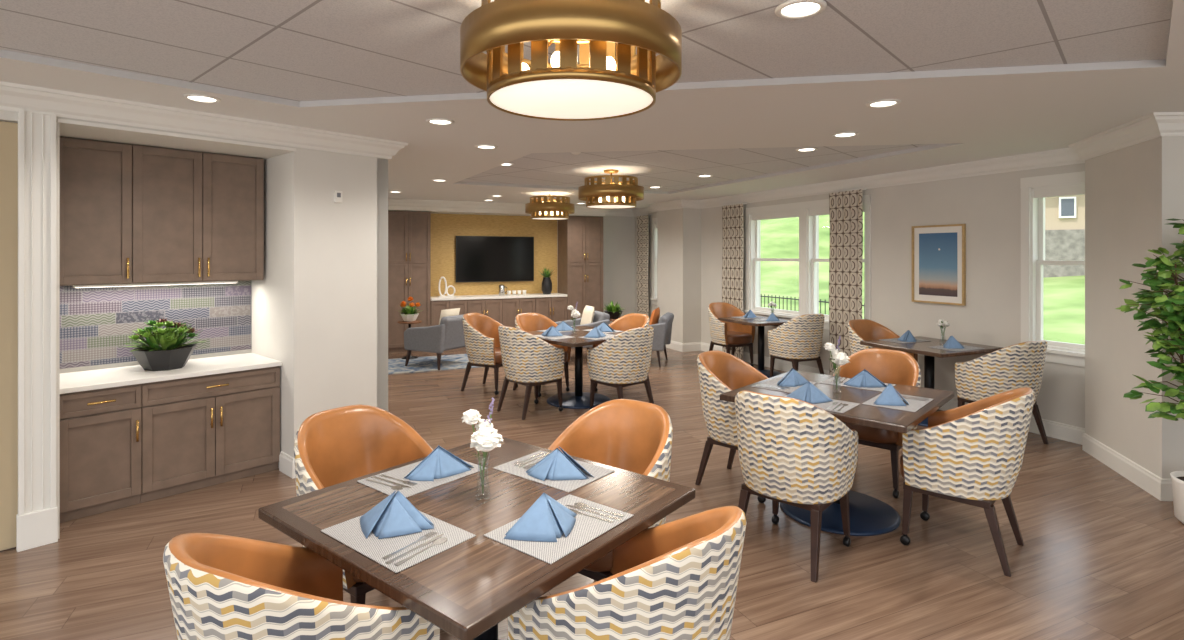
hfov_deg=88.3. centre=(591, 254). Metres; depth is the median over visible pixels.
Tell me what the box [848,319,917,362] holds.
dining chair
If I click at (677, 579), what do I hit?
dining chair
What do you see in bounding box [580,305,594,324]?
cushion
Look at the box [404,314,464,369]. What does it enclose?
armchair
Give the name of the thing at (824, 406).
placemat
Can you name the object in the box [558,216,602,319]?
tall cabinet
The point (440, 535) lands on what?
knife
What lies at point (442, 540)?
spoon
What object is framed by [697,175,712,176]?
recessed light
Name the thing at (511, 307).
base cabinet
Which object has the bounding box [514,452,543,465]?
spoon
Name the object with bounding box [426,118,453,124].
recessed light
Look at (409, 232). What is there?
tall cabinet
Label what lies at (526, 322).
dining chair
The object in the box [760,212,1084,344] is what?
lawn
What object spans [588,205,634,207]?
diffuser
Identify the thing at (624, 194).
chandelier
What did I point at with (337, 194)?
thermostat
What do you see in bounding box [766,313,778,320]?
napkin
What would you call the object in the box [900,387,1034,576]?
dining chair
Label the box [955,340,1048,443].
dining chair
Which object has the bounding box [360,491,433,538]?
napkin
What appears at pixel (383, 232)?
wall
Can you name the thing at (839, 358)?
flower vase
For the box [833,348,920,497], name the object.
dining chair
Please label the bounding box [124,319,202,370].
potted succulent
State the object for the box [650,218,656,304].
window
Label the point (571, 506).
knife
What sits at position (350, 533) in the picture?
placemat
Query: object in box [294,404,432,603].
dining chair
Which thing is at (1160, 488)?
baseboard
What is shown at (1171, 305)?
potted ficus
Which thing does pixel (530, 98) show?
diffuser
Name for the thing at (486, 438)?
flower vase
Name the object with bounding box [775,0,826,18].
recessed light
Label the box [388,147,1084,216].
trim
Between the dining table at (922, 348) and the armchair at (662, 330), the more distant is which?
the armchair at (662, 330)
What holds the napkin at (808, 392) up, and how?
on the placemat at (824, 406)
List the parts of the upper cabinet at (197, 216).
door, handle, handle, door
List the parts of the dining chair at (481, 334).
leg, backrest, seat frame, leg, leg, seat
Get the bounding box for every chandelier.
[460,0,681,120]
[525,194,574,219]
[578,169,643,208]
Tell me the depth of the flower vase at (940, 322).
6.16 m
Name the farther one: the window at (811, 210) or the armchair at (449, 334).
the armchair at (449, 334)
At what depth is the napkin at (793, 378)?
4.15 m
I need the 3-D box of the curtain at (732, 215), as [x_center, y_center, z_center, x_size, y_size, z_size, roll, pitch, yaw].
[2.245,0.408,9.631,0.116,2.424,0.530,0,0,-24]
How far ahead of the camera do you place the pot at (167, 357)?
4.29 m
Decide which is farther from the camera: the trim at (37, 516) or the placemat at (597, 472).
the trim at (37, 516)
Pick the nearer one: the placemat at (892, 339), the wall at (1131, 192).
the wall at (1131, 192)
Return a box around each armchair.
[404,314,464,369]
[555,310,609,349]
[649,312,673,366]
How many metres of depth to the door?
3.41 m
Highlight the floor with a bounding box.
[0,347,1183,639]
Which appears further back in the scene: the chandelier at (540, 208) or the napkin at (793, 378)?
the chandelier at (540, 208)
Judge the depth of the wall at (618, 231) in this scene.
12.59 m
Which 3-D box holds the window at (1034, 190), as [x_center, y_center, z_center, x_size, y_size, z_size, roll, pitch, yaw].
[4.321,0.122,5.319,0.210,1.695,1.070,0,0,-24]
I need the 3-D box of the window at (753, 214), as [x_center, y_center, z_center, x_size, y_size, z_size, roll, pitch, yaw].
[2.689,0.122,8.905,0.210,1.695,1.250,0,0,-24]
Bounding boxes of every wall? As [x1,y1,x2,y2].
[0,110,387,538]
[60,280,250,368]
[377,158,387,410]
[431,213,556,295]
[434,213,634,323]
[635,163,1084,427]
[1085,136,1183,478]
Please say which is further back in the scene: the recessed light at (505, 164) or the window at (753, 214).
the window at (753, 214)
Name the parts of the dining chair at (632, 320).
backrest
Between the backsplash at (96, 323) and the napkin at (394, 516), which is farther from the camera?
the backsplash at (96, 323)
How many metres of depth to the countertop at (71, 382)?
4.23 m
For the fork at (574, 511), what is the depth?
2.06 m
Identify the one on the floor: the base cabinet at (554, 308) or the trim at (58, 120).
the base cabinet at (554, 308)
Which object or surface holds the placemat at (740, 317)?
on the dining table at (766, 372)
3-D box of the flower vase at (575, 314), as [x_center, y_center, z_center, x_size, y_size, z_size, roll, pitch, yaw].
[-0.197,0.709,6.895,0.125,0.361,0.159,0,0,-38]
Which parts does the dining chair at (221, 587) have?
backrest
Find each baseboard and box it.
[279,451,295,478]
[666,341,1084,444]
[1082,433,1172,500]
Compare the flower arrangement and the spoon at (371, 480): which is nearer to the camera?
the spoon at (371, 480)
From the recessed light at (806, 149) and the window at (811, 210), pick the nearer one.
the recessed light at (806, 149)
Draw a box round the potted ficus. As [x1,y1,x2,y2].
[1115,218,1183,523]
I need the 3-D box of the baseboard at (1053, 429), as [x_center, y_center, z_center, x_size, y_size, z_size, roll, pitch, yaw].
[2.252,1.577,8.593,0.963,0.145,8.674,0,0,-24]
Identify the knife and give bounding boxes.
[371,476,410,487]
[385,533,443,563]
[518,453,549,467]
[565,505,621,520]
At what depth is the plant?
11.54 m
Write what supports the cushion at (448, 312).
on the armchair at (449, 334)
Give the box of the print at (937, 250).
[919,232,956,296]
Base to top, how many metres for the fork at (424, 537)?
0.002 m
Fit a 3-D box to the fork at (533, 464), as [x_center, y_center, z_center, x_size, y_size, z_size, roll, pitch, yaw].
[-0.226,0.885,2.611,0.024,0.002,0.200,0,0,32]
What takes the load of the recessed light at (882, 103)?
in the ceiling
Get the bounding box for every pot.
[131,343,196,370]
[604,311,621,318]
[1170,471,1183,523]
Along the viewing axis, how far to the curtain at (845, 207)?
7.58 m
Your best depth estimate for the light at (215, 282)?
4.42 m
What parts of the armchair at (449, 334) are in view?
leg, armrest, leg, backrest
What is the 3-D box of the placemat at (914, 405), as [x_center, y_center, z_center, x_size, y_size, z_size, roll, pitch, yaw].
[1.857,0.888,3.699,0.290,0.003,0.420,0,0,42]
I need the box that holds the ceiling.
[0,0,1183,209]
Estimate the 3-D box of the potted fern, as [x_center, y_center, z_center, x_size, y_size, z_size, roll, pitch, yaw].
[0.370,0.907,10.183,0.450,0.303,0.428,0,0,-37]
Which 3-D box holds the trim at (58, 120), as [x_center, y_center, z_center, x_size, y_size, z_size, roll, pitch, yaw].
[-2.649,-0.780,4.033,0.015,0.020,1.340,0,0,42]
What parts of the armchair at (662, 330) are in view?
armrest, leg, armrest, backrest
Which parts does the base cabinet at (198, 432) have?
door, drawer, handle, handle, handle, door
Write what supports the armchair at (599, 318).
on the floor
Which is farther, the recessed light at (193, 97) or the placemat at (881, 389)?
the placemat at (881, 389)
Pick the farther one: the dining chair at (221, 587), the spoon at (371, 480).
the spoon at (371, 480)
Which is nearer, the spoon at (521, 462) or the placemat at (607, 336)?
the spoon at (521, 462)
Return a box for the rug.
[388,354,477,373]
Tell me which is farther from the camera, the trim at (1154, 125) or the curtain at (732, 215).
the curtain at (732, 215)
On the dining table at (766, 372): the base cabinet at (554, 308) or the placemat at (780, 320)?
the placemat at (780, 320)
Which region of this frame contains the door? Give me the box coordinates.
[0,121,17,550]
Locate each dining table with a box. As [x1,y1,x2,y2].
[258,437,694,639]
[527,326,620,408]
[718,315,790,377]
[720,371,953,535]
[860,336,1002,426]
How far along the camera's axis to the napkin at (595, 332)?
6.56 m
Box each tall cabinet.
[388,211,430,352]
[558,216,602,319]
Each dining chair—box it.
[163,533,439,639]
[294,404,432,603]
[461,313,517,394]
[497,325,563,419]
[508,506,746,639]
[513,313,570,396]
[548,399,672,580]
[587,326,653,409]
[593,313,651,391]
[695,350,767,502]
[708,302,754,366]
[735,390,857,582]
[768,313,824,377]
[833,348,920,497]
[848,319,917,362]
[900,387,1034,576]
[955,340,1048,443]
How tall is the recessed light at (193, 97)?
0.009 m
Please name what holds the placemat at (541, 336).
on the dining table at (578, 399)
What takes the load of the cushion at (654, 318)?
on the armchair at (662, 330)
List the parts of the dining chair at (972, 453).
seat, leg, leg, seat frame, backrest, leg, leg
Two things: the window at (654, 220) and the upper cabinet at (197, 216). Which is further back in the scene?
the window at (654, 220)
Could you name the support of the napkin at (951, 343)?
on the placemat at (936, 347)
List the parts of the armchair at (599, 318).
armrest, armrest, backrest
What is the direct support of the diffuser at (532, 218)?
attached to the chandelier at (540, 208)
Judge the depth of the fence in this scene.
13.34 m
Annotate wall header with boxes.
[388,207,604,216]
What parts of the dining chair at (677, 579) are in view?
backrest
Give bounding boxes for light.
[73,281,237,287]
[182,94,220,102]
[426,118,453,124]
[475,144,497,148]
[500,163,513,165]
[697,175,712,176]
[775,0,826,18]
[796,147,817,151]
[832,132,858,136]
[866,99,900,107]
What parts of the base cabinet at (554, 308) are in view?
door, door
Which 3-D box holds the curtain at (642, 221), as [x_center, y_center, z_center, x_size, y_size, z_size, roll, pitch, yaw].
[1.044,0.408,12.271,0.116,2.424,0.470,0,0,-24]
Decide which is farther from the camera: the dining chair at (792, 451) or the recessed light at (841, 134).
the recessed light at (841, 134)
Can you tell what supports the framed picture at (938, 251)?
attached to the wall at (989, 205)
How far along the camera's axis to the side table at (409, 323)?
9.63 m
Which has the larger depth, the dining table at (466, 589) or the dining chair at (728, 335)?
the dining chair at (728, 335)
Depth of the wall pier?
10.52 m
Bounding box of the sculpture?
[438,276,454,296]
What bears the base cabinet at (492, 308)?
on the floor
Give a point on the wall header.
(444, 211)
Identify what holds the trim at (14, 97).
attached to the wall at (314, 306)
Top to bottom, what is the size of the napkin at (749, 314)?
0.112 m
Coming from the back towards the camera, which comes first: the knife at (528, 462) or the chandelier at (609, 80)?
the knife at (528, 462)
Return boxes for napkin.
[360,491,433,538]
[403,445,473,480]
[503,493,576,541]
[526,447,592,480]
[541,326,562,336]
[555,321,573,330]
[583,327,605,337]
[597,322,614,331]
[743,310,756,317]
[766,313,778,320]
[777,368,808,386]
[785,382,832,403]
[844,369,886,387]
[874,383,908,405]
[897,330,915,341]
[943,336,964,348]
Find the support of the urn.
on the countertop at (536, 295)
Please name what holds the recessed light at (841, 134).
in the ceiling
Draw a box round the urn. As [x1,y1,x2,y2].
[499,284,506,294]
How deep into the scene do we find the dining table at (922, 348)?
6.00 m
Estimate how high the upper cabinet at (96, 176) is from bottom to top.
0.965 m
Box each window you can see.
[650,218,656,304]
[743,202,802,318]
[802,195,870,329]
[1020,171,1084,366]
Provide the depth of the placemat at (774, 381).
4.14 m
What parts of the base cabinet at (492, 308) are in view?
door, door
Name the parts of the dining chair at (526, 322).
backrest, seat, leg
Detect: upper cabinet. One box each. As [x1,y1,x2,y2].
[60,137,131,285]
[131,145,263,283]
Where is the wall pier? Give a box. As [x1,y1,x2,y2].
[657,208,700,342]
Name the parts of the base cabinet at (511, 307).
door, door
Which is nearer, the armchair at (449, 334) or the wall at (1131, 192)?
the wall at (1131, 192)
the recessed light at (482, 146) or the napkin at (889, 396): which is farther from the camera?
the recessed light at (482, 146)
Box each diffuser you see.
[490,79,652,118]
[532,218,566,219]
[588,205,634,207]
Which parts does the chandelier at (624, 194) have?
rod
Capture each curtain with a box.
[637,214,650,315]
[722,203,746,359]
[829,188,865,375]
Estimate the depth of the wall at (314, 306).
4.70 m
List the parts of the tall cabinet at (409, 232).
door, door, door, door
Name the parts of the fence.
rail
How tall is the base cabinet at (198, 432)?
0.800 m
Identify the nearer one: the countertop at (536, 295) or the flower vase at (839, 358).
the flower vase at (839, 358)
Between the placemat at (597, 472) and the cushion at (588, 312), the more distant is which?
the cushion at (588, 312)
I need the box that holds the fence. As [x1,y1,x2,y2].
[760,294,863,314]
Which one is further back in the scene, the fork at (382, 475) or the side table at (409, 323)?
the side table at (409, 323)
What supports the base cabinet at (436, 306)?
on the floor
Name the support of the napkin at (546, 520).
on the placemat at (585, 529)
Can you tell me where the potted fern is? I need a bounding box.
[602,301,624,318]
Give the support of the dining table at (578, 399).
on the floor
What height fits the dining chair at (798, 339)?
0.922 m
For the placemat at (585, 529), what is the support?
on the dining table at (466, 589)
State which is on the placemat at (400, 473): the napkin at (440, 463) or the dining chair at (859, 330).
the napkin at (440, 463)
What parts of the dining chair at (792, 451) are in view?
leg, leg, seat frame, backrest, leg, leg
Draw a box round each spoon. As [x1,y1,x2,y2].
[366,479,402,489]
[394,537,447,565]
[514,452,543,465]
[574,503,624,516]
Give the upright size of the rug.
0.011 m
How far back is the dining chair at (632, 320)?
7.60 m
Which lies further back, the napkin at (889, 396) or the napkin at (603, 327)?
the napkin at (603, 327)
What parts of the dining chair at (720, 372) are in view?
leg, seat frame, leg, backrest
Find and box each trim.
[0,81,407,159]
[16,110,57,551]
[57,119,295,150]
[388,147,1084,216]
[1068,112,1183,160]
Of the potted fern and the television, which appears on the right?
the potted fern
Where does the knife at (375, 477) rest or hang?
on the placemat at (400, 473)
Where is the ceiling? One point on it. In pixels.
(973, 80)
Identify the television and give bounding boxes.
[456,236,533,281]
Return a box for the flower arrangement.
[396,297,420,320]
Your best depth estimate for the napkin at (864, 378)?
4.11 m
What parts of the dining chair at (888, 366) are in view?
seat, backrest, seat frame, leg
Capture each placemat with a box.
[321,510,475,572]
[357,460,486,497]
[483,494,633,563]
[493,450,614,491]
[534,335,573,339]
[579,334,614,339]
[583,329,623,333]
[734,316,767,318]
[751,377,816,392]
[754,319,788,322]
[784,395,859,412]
[819,376,895,391]
[862,394,932,411]
[880,338,928,342]
[929,345,984,351]
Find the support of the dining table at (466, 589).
on the floor
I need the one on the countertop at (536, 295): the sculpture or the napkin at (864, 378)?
the sculpture
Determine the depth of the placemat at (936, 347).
5.78 m
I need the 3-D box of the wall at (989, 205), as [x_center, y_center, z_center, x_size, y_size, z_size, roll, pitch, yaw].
[2.755,0.329,8.892,0.200,2.642,8.899,0,0,-24]
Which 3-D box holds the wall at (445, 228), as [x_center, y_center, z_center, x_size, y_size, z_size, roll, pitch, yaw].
[-1.832,0.450,11.492,2.522,2.400,0.012,0,0,-24]
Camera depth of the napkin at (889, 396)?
3.62 m
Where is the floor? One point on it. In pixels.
(1101, 557)
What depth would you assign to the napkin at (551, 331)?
6.67 m
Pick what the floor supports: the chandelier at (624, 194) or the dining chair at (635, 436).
the dining chair at (635, 436)
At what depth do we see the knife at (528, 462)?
2.61 m
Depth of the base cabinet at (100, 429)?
3.88 m
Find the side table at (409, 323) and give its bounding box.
[397,320,421,358]
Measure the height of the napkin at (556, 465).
0.112 m
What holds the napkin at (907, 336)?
on the placemat at (892, 339)
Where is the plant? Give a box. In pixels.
[539,268,553,293]
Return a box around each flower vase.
[461,398,502,499]
[568,302,580,332]
[768,301,776,310]
[823,336,849,392]
[936,319,949,340]
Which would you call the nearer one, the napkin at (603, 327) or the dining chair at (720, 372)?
the dining chair at (720, 372)
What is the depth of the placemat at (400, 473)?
2.39 m
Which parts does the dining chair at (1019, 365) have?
leg, seat frame, backrest, leg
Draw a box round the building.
[1043,194,1084,277]
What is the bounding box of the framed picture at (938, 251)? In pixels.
[912,224,965,305]
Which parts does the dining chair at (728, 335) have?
seat frame, backrest, seat, leg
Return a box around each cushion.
[439,308,459,324]
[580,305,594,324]
[649,307,659,324]
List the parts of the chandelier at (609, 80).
bulb, bulb, bulb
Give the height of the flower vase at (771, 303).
0.239 m
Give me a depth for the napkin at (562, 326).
7.15 m
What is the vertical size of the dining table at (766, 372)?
0.760 m
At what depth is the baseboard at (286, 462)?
4.58 m
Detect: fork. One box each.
[379,474,416,485]
[382,531,436,559]
[523,460,540,468]
[568,508,613,522]
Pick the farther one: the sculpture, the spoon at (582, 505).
the sculpture
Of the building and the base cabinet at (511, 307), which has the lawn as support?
the building
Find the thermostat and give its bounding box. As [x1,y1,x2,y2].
[334,191,341,202]
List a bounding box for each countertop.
[60,353,281,393]
[431,293,566,300]
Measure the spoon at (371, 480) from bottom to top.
0.002 m
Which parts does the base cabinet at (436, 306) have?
door, door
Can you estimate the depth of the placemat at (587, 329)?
7.07 m
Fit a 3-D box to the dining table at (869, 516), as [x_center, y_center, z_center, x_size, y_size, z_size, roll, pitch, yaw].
[1.590,1.270,3.940,1.100,0.760,1.100,0,0,42]
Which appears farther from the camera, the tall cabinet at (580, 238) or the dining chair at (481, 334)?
the tall cabinet at (580, 238)
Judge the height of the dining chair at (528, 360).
0.922 m
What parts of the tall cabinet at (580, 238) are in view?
door, door, door, door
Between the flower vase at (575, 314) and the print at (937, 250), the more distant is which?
the flower vase at (575, 314)
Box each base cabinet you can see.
[60,384,140,522]
[140,366,279,502]
[431,300,466,348]
[467,299,501,323]
[502,298,534,326]
[535,297,566,321]
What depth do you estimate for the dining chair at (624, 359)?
6.14 m

